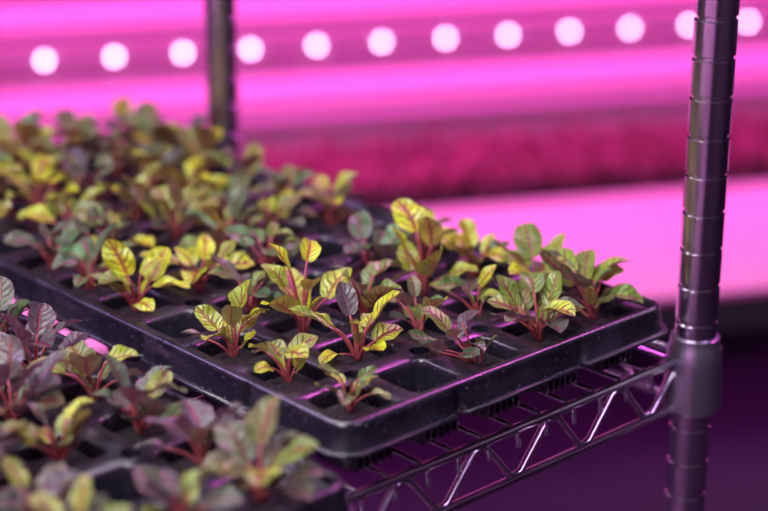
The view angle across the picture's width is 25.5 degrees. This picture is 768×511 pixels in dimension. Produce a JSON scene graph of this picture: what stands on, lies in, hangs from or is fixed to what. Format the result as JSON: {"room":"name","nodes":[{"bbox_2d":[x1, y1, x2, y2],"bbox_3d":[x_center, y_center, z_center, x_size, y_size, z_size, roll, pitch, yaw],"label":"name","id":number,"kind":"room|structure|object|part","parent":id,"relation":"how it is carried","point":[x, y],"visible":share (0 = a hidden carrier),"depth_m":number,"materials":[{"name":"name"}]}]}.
{"room":"indoor vertical farm","nodes":[
{"label":"indoor vertical farm","id":0,"kind":"room"},
{"bbox_2d":[168,327,767,410],"bbox_3d":[0.009,0.827,1.948,8.000,0.050,8.000,-17,26,-40],"label":"floor","id":1,"kind":"structure","parent":0,"point":[753,340],"depth_m":3.65,"materials":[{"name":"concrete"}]},
{"bbox_2d":[0,0,767,510],"bbox_3d":[0.095,-0.400,2.491,3.200,1.900,0.906,-5,20,-14],"label":"wall","id":2,"kind":"structure","parent":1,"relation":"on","point":[342,70],"depth_m":2.89,"materials":[{"name":"grey paint"}]},
{"bbox_3d":[-0.011,-0.432,2.917,3.200,0.523,0.010,-5,20,-14],"label":"panel","id":3,"kind":"part","parent":2,"relation":"part of","materials":[{"name":"plastic"}]},
{"bbox_2d":[239,105,767,210],"bbox_3d":[0.092,-0.155,2.802,2.740,0.063,0.290,-5,20,-14],"label":"plants","id":4,"kind":"object","parent":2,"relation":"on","point":[505,168],"visible":0.58,"depth_m":2.79,"materials":[{"name":"leaf"},{"name":"soil"}]},
{"bbox_2d":[52,0,739,510],"bbox_3d":[-0.302,0.076,1.017,0.953,1.988,0.554,-17,26,-40],"label":"wire shelving rack","id":5,"kind":"object","parent":1,"relation":"on","point":[690,391],"visible":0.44,"depth_m":1.10,"materials":[{"name":"silver metal"}]},
{"bbox_2d":[0,308,355,510],"bbox_3d":[-0.325,0.092,1.005,0.295,0.039,0.619,-17,26,-40],"label":"seedling tray","id":6,"kind":"object","parent":5,"relation":"on","point":[109,457],"visible":0.38,"depth_m":0.92,"materials":[{"name":"black plastic"}]},
{"bbox_2d":[0,276,325,510],"bbox_3d":[-0.323,0.061,0.994,0.294,0.055,0.611,-17,26,-40],"label":"seedlings","id":7,"kind":"object","parent":6,"relation":"in","point":[239,441],"visible":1,"depth_m":0.90,"materials":[{"name":"green plant"}]},
{"bbox_3d":[-0.139,-0.090,1.486,0.032,1.988,0.032,-17,26,-40],"label":"post","id":8,"kind":"part","parent":5,"relation":"part of","materials":[{"name":"silver metal"}]},
{"bbox_2d":[0,129,667,472],"bbox_3d":[-0.122,0.007,1.247,0.295,0.039,0.619,-17,26,-40],"label":"seedling tray","id":9,"kind":"object","parent":5,"relation":"on","point":[429,391],"visible":0.42,"depth_m":1.09,"materials":[{"name":"black plastic"}]},
{"bbox_2d":[0,96,642,413],"bbox_3d":[-0.132,-0.031,1.237,0.314,0.066,0.620,-17,26,-40],"label":"seedlings","id":10,"kind":"object","parent":9,"relation":"in","point":[559,265],"visible":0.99,"depth_m":1.18,"materials":[{"name":"green plant"}]},
{"bbox_3d":[-0.303,0.124,1.035,0.919,0.040,0.517,-17,26,-40],"label":"shelf","id":11,"kind":"part","parent":5,"relation":"part of","materials":[{"name":"silver metal"}]},
{"bbox_3d":[0.208,0.036,1.129,0.032,1.988,0.032,-17,26,-40],"label":"post","id":12,"kind":"part","parent":5,"relation":"part of","materials":[{"name":"silver metal"}]}
]}

